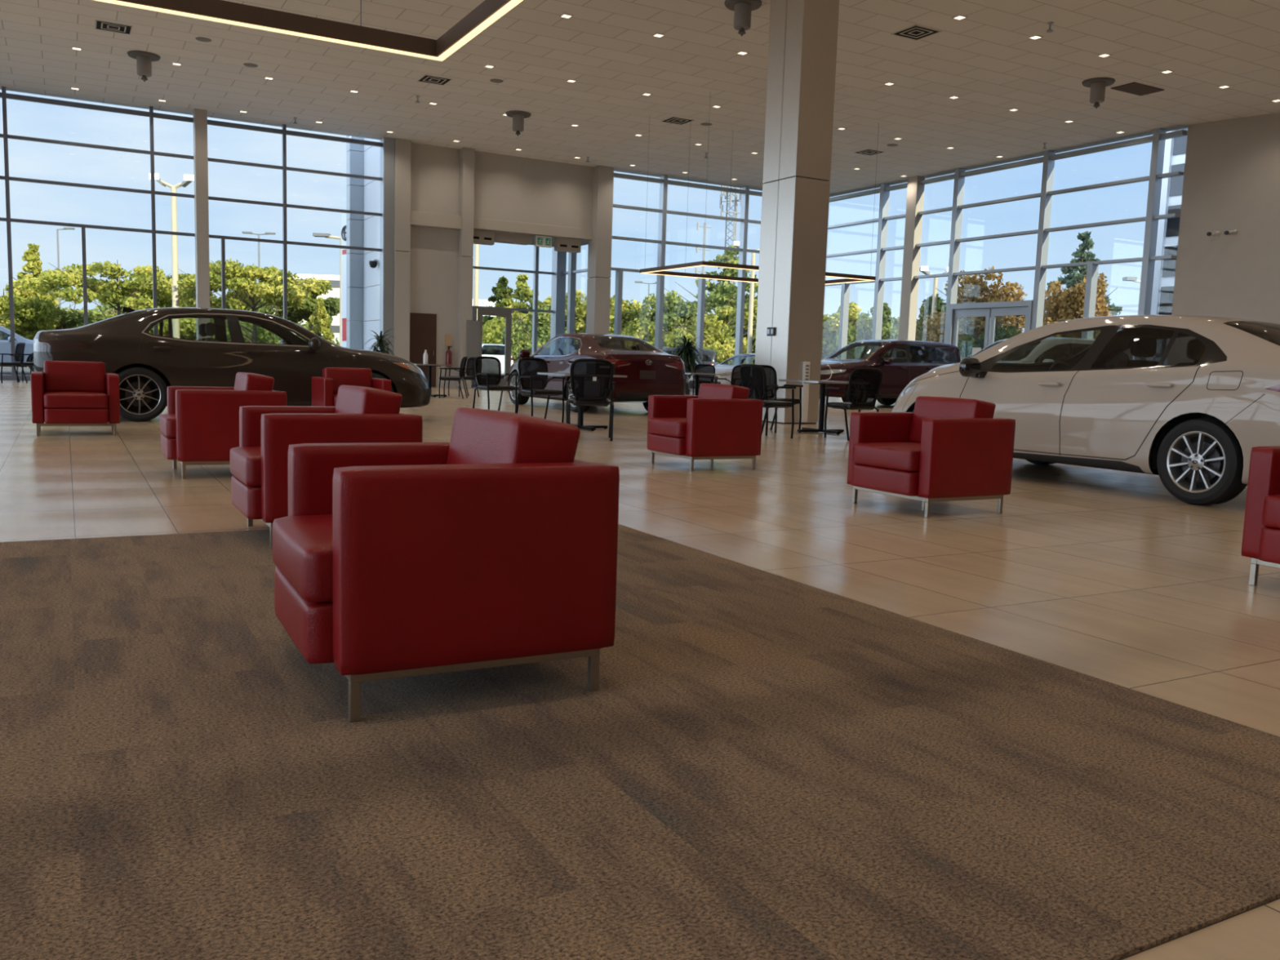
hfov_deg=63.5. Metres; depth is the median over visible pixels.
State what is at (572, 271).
window
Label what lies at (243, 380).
cushion
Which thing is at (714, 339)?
bush
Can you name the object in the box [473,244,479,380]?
lamp post
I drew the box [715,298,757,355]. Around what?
tree
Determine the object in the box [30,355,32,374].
mesh chair
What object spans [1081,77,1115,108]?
ceiling speaker
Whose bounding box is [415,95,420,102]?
sprinkler
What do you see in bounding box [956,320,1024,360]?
tree
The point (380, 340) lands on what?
potted plant
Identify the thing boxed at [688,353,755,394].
sedan
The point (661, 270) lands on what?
pendant frame
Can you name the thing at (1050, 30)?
sprinkler
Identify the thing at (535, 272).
window
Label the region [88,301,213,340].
bush
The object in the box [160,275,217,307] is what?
tree
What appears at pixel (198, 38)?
ceiling vent
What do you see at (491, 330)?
bush
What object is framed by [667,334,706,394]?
potted plant
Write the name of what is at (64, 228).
lamp post
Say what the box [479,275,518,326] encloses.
tree
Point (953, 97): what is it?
recessed light
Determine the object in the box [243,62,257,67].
ceiling vent
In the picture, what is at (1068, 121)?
recessed light
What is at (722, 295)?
tree
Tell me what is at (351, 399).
cushion
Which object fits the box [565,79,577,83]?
recessed light
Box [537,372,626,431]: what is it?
cafe table
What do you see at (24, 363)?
mesh chair
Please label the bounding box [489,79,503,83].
ceiling vent
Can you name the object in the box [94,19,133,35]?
ceiling vent
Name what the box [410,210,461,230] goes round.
trim
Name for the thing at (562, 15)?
recessed light
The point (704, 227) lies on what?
antenna mast
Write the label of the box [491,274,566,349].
tree
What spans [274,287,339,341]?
tree
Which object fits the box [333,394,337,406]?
seat cushion
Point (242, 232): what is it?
lamp post
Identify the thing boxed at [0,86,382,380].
window
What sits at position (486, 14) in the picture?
pendant frame
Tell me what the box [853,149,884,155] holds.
ceiling vent
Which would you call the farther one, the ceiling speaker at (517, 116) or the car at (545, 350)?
the car at (545, 350)
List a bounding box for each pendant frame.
[94,0,524,61]
[640,104,879,284]
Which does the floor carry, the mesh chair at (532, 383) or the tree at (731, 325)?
the mesh chair at (532, 383)
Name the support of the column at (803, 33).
on the floor
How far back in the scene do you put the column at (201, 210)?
27.04 m
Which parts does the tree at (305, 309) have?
crown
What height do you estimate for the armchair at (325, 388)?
0.744 m
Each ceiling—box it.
[0,0,1279,197]
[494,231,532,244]
[528,235,588,246]
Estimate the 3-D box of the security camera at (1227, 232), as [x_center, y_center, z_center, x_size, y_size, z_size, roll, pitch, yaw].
[13.915,-5.843,24.406,0.362,0.154,0.153,-2,7,-27]
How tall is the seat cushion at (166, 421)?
0.159 m
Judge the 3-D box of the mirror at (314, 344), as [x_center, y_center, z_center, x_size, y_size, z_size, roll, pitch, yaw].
[-4.246,-1.762,13.471,0.152,0.179,0.289,-2,7,-29]
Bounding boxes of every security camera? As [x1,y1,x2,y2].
[368,259,377,268]
[1206,231,1219,235]
[1223,229,1236,235]
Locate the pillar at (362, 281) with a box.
[346,135,380,351]
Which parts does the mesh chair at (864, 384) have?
leg, armrest, leg, seat, frame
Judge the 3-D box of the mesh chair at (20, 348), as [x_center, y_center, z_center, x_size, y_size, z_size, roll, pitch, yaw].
[-14.668,-2.739,24.093,0.592,0.947,0.599,7,8,41]
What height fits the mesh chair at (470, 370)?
0.947 m
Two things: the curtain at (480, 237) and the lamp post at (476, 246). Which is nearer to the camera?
the curtain at (480, 237)
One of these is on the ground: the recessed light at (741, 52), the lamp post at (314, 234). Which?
the lamp post at (314, 234)
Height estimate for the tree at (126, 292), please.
5.851 m
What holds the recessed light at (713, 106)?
in the ceiling at (986, 59)
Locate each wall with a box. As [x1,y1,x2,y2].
[408,142,593,387]
[1171,112,1279,324]
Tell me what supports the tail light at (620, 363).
attached to the sedan at (649, 370)
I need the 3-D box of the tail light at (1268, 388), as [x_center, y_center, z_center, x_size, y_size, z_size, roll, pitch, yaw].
[4.577,-0.613,6.875,0.703,0.109,0.221,4,7,22]
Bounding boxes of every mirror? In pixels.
[280,339,287,344]
[307,337,320,351]
[519,349,533,358]
[881,357,893,364]
[959,357,987,377]
[1042,359,1053,362]
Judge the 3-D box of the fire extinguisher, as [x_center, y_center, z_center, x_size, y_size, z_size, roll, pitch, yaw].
[-5.765,-3.896,31.186,0.180,0.980,0.180,-2,7,-29]
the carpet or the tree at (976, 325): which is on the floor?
the carpet
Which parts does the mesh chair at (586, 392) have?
leg, leg, seat, frame, leg, leg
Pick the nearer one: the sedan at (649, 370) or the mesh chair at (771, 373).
the mesh chair at (771, 373)
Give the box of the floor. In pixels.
[0,380,1279,959]
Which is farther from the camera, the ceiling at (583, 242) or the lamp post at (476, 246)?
the lamp post at (476, 246)
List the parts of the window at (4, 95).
sill, rail, rail, rail, rail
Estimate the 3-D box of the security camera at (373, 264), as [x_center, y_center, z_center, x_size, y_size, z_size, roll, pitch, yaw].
[-7.893,-6.394,30.598,0.240,0.260,0.236,-2,7,-29]
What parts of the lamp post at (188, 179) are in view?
arm, arm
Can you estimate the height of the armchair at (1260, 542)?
0.744 m
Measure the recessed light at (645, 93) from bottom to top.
0.012 m
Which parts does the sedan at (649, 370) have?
door, window moulding, trim, door, number plate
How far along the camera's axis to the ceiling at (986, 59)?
22.26 m
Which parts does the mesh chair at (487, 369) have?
leg, armrest, frame, leg, seat, leg, armrest, leg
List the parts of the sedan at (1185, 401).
door, door handle, trim, door, door handle, car seat, seat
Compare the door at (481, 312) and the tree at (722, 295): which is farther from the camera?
the tree at (722, 295)
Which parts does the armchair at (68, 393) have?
leg, armrest, seat, frame, armrest, leg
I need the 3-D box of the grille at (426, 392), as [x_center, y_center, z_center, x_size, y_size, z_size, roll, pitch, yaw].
[-3.324,-1.345,15.161,0.222,0.400,1.480,-2,7,-29]
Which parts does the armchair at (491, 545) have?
seat, leg, armrest, frame, armrest, panel, leg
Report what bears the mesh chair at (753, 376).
on the floor
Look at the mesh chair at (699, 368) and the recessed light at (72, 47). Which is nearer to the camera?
the recessed light at (72, 47)
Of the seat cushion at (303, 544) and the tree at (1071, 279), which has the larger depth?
the tree at (1071, 279)
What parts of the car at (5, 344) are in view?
door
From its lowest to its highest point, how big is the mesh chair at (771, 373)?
0.947 m
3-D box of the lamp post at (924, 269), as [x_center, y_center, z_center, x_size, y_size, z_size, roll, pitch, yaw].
[12.964,-6.568,45.828,1.470,5.650,0.420,2,6,0]
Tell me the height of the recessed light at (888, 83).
0.012 m
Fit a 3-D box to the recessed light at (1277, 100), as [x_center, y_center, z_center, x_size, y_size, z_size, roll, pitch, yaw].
[13.960,-8.315,22.666,0.200,0.012,0.200,-2,7,-29]
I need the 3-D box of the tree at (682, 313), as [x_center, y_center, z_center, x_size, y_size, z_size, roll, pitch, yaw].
[1.951,-7.721,56.066,4.469,4.969,5.312,0,7,-12]
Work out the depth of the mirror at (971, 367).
9.22 m
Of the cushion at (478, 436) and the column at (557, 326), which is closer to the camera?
the cushion at (478, 436)
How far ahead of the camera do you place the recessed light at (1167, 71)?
20.81 m
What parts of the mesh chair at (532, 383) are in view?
leg, armrest, leg, frame, seat, leg, armrest, leg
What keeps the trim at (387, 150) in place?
attached to the column at (402, 147)
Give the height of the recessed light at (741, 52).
0.012 m
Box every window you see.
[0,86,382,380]
[472,244,553,370]
[562,252,587,354]
[610,172,762,391]
[824,128,1187,359]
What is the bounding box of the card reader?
[766,327,775,336]
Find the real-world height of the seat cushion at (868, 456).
0.159 m
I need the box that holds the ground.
[0,366,32,375]
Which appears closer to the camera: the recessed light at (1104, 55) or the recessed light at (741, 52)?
the recessed light at (1104, 55)
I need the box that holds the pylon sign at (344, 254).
[341,213,346,347]
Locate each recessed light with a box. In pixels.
[70,86,79,90]
[71,46,82,50]
[171,62,182,66]
[263,76,274,79]
[348,89,359,93]
[428,102,438,105]
[483,64,495,68]
[559,13,573,18]
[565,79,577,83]
[640,92,653,96]
[651,32,665,38]
[711,105,722,108]
[735,50,749,55]
[883,81,896,85]
[947,95,959,99]
[951,14,968,20]
[1007,108,1020,111]
[1026,35,1044,39]
[1062,120,1075,123]
[1096,53,1112,57]
[1114,130,1126,133]
[1159,69,1174,74]
[1217,84,1231,88]
[1269,98,1279,102]
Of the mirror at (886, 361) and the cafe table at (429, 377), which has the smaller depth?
the cafe table at (429, 377)
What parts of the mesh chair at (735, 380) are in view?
frame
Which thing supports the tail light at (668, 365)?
attached to the sedan at (649, 370)
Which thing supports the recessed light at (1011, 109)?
in the ceiling at (986, 59)
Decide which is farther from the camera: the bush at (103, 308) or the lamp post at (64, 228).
the lamp post at (64, 228)
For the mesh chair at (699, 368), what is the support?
on the floor
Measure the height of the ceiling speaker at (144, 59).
0.560 m
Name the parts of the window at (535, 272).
rail, rail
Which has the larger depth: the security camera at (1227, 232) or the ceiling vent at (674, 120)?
the ceiling vent at (674, 120)
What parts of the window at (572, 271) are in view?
rail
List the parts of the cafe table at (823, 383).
plate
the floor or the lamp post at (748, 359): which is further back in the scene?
the lamp post at (748, 359)
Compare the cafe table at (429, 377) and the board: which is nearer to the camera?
the cafe table at (429, 377)
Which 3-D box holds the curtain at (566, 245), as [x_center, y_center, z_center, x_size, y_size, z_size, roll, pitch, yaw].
[-2.317,-7.544,33.144,0.840,0.450,0.248,-2,7,-29]
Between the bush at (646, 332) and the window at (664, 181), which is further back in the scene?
the bush at (646, 332)
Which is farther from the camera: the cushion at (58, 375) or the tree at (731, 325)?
the tree at (731, 325)
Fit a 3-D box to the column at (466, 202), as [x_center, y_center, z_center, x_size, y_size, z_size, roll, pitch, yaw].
[-5.300,-6.330,31.214,0.350,7.080,0.550,-2,7,-29]
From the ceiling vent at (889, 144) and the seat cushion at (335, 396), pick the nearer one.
the seat cushion at (335, 396)
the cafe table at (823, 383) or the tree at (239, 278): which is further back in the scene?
the tree at (239, 278)
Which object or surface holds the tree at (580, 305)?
on the ground
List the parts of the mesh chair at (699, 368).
frame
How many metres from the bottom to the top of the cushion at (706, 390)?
0.328 m
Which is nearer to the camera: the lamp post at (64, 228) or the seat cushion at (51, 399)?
the seat cushion at (51, 399)
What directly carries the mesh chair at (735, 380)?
on the floor
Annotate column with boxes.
[192,108,210,340]
[393,137,411,361]
[755,0,839,423]
[898,175,924,340]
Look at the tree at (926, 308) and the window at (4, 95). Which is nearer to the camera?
the window at (4, 95)
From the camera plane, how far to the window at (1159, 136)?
28.80 m
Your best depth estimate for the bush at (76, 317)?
62.79 m
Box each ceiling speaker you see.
[127,50,160,81]
[505,110,531,136]
[724,0,761,36]
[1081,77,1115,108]
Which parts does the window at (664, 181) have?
rail, rail, rail, rail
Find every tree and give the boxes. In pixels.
[0,243,72,339]
[0,280,60,339]
[13,259,213,318]
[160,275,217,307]
[171,257,333,342]
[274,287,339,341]
[307,297,335,342]
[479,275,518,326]
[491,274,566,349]
[541,288,586,350]
[608,294,654,335]
[640,289,724,335]
[664,244,758,352]
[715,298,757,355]
[821,301,871,359]
[830,302,899,359]
[915,293,964,359]
[921,265,1062,359]
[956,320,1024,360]
[1042,231,1122,322]
[1043,272,1112,339]
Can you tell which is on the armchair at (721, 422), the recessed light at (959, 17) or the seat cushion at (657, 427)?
the seat cushion at (657, 427)
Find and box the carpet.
[0,524,1279,959]
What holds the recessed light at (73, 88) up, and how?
in the ceiling at (986, 59)
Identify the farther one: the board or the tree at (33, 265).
the tree at (33, 265)
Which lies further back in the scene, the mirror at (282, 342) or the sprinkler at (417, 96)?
the sprinkler at (417, 96)
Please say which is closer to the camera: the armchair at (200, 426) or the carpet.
the carpet
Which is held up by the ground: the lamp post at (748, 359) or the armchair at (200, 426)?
the lamp post at (748, 359)
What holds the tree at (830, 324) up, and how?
on the ground
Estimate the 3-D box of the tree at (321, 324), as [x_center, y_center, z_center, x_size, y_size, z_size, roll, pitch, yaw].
[-15.464,-6.902,49.885,1.979,3.826,2.018,7,8,38]
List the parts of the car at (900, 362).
trim, door, seat, trim, door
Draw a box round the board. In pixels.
[466,320,480,359]
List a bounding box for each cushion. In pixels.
[43,360,106,392]
[43,391,107,408]
[159,413,176,438]
[230,446,261,486]
[233,372,274,391]
[272,514,333,602]
[322,367,372,394]
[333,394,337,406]
[334,385,402,413]
[446,407,580,464]
[648,417,686,437]
[697,383,750,399]
[852,441,920,471]
[909,395,995,442]
[1262,494,1279,528]
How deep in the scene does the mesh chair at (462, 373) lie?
23.16 m
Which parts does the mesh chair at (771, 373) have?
frame, leg, leg, seat, armrest, leg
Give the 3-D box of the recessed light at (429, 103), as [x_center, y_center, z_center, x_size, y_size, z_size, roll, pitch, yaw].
[-5.068,-9.220,25.329,0.200,0.012,0.200,-2,7,-29]
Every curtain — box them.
[473,229,494,245]
[554,237,581,253]
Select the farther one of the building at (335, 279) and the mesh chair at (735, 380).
the building at (335, 279)
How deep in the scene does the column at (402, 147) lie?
29.97 m
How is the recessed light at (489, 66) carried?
in the ceiling at (986, 59)
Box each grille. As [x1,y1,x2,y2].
[422,375,431,404]
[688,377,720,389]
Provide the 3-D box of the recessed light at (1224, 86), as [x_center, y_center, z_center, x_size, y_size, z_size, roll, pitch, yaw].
[12.283,-8.264,21.739,0.200,0.012,0.200,-2,7,-29]
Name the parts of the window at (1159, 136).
rail, rail, rail, rail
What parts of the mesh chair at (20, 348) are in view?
leg, armrest, seat, leg, leg, frame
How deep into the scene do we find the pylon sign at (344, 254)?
45.74 m
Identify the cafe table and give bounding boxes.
[413,363,455,397]
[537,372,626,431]
[684,373,726,395]
[778,379,848,434]
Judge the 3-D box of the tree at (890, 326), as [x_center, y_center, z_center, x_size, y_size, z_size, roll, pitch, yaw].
[12.797,-7.369,56.579,4.090,4.842,4.339,5,7,26]
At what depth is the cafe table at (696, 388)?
22.12 m
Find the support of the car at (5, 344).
on the ground
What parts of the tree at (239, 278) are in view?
crown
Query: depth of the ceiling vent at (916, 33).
18.91 m
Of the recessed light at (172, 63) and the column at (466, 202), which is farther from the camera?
the column at (466, 202)
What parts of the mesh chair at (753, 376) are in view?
frame, leg, seat, leg, armrest, leg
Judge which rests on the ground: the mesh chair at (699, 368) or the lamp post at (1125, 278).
the lamp post at (1125, 278)
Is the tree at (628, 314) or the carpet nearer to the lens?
the carpet
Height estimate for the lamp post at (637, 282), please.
8.478 m
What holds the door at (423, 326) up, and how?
in the wall at (434, 170)
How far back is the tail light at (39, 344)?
12.20 m
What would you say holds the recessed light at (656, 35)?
in the ceiling at (986, 59)
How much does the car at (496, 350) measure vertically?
1.730 m
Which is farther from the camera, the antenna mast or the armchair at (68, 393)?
the antenna mast
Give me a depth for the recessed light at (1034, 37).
18.94 m
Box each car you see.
[0,324,34,371]
[481,343,513,378]
[517,346,565,358]
[662,347,716,382]
[818,339,960,404]
[928,337,1095,372]
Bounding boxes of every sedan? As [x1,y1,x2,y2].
[33,306,431,422]
[506,333,685,412]
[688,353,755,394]
[890,315,1279,505]
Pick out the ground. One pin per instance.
(6, 371)
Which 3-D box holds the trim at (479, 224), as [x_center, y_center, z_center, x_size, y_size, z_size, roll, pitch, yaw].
[-3.375,-7.813,32.231,4.080,0.320,0.310,-2,7,-29]
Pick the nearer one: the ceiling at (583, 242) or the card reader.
the card reader
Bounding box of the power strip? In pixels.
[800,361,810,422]
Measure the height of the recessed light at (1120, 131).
0.012 m
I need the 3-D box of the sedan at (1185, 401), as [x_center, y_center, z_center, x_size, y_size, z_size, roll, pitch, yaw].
[4.192,-0.700,9.065,2.167,1.435,4.614,-2,7,-29]
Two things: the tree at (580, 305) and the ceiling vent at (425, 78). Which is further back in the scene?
the tree at (580, 305)
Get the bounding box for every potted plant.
[363,328,394,355]
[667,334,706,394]
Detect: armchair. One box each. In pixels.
[30,360,119,435]
[159,372,286,479]
[230,385,422,547]
[272,407,619,722]
[311,367,391,406]
[646,383,763,471]
[847,395,1015,517]
[1241,445,1279,585]
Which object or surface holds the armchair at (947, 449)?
on the floor
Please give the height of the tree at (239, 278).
5.459 m
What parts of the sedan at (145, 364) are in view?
seat, door handle, car seat, door, seat, trim, window moulding, trim, window moulding, door handle, door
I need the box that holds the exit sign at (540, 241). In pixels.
[535,235,551,248]
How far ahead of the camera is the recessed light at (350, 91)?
24.41 m
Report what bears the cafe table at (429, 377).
on the floor
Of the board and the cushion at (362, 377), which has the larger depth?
the board
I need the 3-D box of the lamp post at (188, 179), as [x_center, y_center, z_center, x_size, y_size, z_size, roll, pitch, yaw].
[-22.258,-9.905,49.503,2.100,9.230,0.420,2,6,0]
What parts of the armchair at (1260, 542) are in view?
leg, frame, seat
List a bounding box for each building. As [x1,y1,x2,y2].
[273,273,359,343]
[472,299,515,320]
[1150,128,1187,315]
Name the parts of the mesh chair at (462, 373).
leg, leg, seat, leg, frame, leg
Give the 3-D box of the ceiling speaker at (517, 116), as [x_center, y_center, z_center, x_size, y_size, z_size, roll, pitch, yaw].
[-3.080,-8.972,26.134,0.640,0.560,0.640,-2,7,-29]
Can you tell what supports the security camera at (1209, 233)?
attached to the wall at (1232, 173)
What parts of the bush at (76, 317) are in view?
crown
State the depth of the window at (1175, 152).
32.50 m
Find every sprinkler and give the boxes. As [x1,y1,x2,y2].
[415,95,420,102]
[1046,22,1053,32]
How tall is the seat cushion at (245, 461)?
0.159 m
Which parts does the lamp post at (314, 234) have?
arm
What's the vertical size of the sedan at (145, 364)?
1.447 m
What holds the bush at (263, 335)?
on the verge
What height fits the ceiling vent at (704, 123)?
0.012 m
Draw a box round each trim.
[379,137,395,355]
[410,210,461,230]
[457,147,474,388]
[473,217,592,240]
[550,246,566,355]
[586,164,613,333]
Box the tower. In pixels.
[719,185,741,297]
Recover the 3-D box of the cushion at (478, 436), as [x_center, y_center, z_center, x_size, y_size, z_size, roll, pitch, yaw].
[-0.390,-0.037,3.009,0.238,0.328,0.570,-2,7,-27]
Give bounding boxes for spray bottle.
[422,349,427,364]
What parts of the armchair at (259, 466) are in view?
seat, leg, frame, leg, armrest, armrest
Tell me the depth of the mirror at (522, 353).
20.23 m
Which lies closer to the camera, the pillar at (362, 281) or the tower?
the pillar at (362, 281)
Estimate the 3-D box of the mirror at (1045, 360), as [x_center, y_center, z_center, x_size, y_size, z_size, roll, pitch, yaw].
[8.026,-2.294,20.394,0.152,0.179,0.289,-2,7,-29]
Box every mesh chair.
[0,342,27,382]
[16,353,34,382]
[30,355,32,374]
[438,356,467,398]
[448,356,479,396]
[472,355,518,413]
[515,357,565,422]
[564,358,616,440]
[692,364,718,395]
[713,364,742,386]
[739,364,795,438]
[760,364,803,433]
[824,367,882,440]
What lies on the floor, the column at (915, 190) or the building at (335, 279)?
the column at (915, 190)
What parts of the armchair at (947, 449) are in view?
leg, armrest, seat, leg, frame, armrest, leg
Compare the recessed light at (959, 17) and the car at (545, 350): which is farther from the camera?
the car at (545, 350)
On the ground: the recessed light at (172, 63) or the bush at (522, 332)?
the bush at (522, 332)
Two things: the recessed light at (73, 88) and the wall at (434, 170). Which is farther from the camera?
the wall at (434, 170)
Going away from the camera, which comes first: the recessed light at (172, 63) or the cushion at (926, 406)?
the cushion at (926, 406)
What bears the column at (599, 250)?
attached to the wall at (434, 170)
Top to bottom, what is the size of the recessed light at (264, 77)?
0.012 m
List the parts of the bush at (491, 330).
crown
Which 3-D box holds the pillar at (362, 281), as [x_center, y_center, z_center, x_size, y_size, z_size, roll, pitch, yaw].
[-7.802,-6.918,31.502,1.620,8.225,2.700,-2,7,-29]
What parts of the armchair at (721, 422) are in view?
leg, seat, armrest, leg, frame, armrest, leg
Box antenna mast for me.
[694,222,711,274]
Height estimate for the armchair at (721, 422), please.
0.744 m
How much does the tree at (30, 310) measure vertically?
4.719 m
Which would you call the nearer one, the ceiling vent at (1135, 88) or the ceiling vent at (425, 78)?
the ceiling vent at (1135, 88)
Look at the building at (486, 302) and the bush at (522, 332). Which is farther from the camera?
the building at (486, 302)
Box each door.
[409,312,436,386]
[471,307,510,385]
[946,300,1032,347]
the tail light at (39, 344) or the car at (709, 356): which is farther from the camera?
the car at (709, 356)
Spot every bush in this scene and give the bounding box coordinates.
[2,295,137,340]
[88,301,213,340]
[91,296,183,338]
[177,268,339,346]
[482,314,528,344]
[498,305,577,362]
[621,316,694,347]
[662,311,755,365]
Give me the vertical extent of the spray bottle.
0.325 m
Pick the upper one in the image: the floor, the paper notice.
the paper notice
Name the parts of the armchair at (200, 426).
seat, leg, leg, armrest, frame, armrest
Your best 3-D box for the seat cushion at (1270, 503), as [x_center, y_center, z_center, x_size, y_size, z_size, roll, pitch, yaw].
[3.138,0.156,4.428,0.696,0.159,0.578,-2,7,-29]
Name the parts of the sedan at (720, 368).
trim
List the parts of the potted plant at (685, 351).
pot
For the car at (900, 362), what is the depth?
25.99 m
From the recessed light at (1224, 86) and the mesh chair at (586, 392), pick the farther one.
the recessed light at (1224, 86)
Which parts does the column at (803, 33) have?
cladding panel, cladding panel, cladding panel, cladding panel, cladding panel, cladding panel, cladding panel, cladding panel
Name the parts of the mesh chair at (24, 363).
seat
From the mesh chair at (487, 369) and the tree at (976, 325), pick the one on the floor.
the mesh chair at (487, 369)
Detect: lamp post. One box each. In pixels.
[56,226,75,308]
[149,173,194,337]
[241,231,275,282]
[312,232,341,346]
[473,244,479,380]
[635,280,656,297]
[733,241,759,364]
[919,266,948,342]
[1122,276,1140,283]
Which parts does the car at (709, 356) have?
trim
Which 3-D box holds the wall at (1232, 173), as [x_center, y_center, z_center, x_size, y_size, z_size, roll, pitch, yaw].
[22.199,-3.761,16.137,0.300,7.080,26.116,-4,9,-43]
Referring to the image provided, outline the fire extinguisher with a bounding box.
[444,334,452,367]
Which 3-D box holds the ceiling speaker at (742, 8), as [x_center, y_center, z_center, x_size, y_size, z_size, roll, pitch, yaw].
[1.752,-7.869,17.679,0.640,0.560,0.640,-2,7,-29]
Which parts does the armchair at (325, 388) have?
armrest, armrest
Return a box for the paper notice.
[972,347,981,355]
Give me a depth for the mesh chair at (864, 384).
13.41 m
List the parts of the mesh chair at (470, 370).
leg, seat, leg, frame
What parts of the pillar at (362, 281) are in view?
cladding panel, cladding panel, cladding panel, cladding panel, cladding panel, cladding panel, cladding panel, cladding panel, cladding panel, cladding panel, cladding panel, cladding panel, cladding panel, cladding panel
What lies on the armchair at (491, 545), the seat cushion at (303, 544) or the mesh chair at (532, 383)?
the seat cushion at (303, 544)
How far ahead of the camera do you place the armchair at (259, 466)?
4.83 m
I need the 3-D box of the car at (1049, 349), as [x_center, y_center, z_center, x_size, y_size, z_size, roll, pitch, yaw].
[8.094,-2.134,21.621,4.962,1.730,2.317,-2,7,-29]
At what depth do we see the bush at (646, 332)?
52.40 m
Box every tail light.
[33,338,89,351]
[604,359,630,368]
[665,361,684,369]
[1264,384,1279,391]
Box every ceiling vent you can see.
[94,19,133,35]
[195,36,211,42]
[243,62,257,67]
[416,74,453,85]
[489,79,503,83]
[660,116,694,124]
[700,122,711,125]
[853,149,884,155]
[886,143,897,146]
[891,24,942,40]
[1111,81,1164,95]
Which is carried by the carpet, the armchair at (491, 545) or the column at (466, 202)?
the armchair at (491, 545)

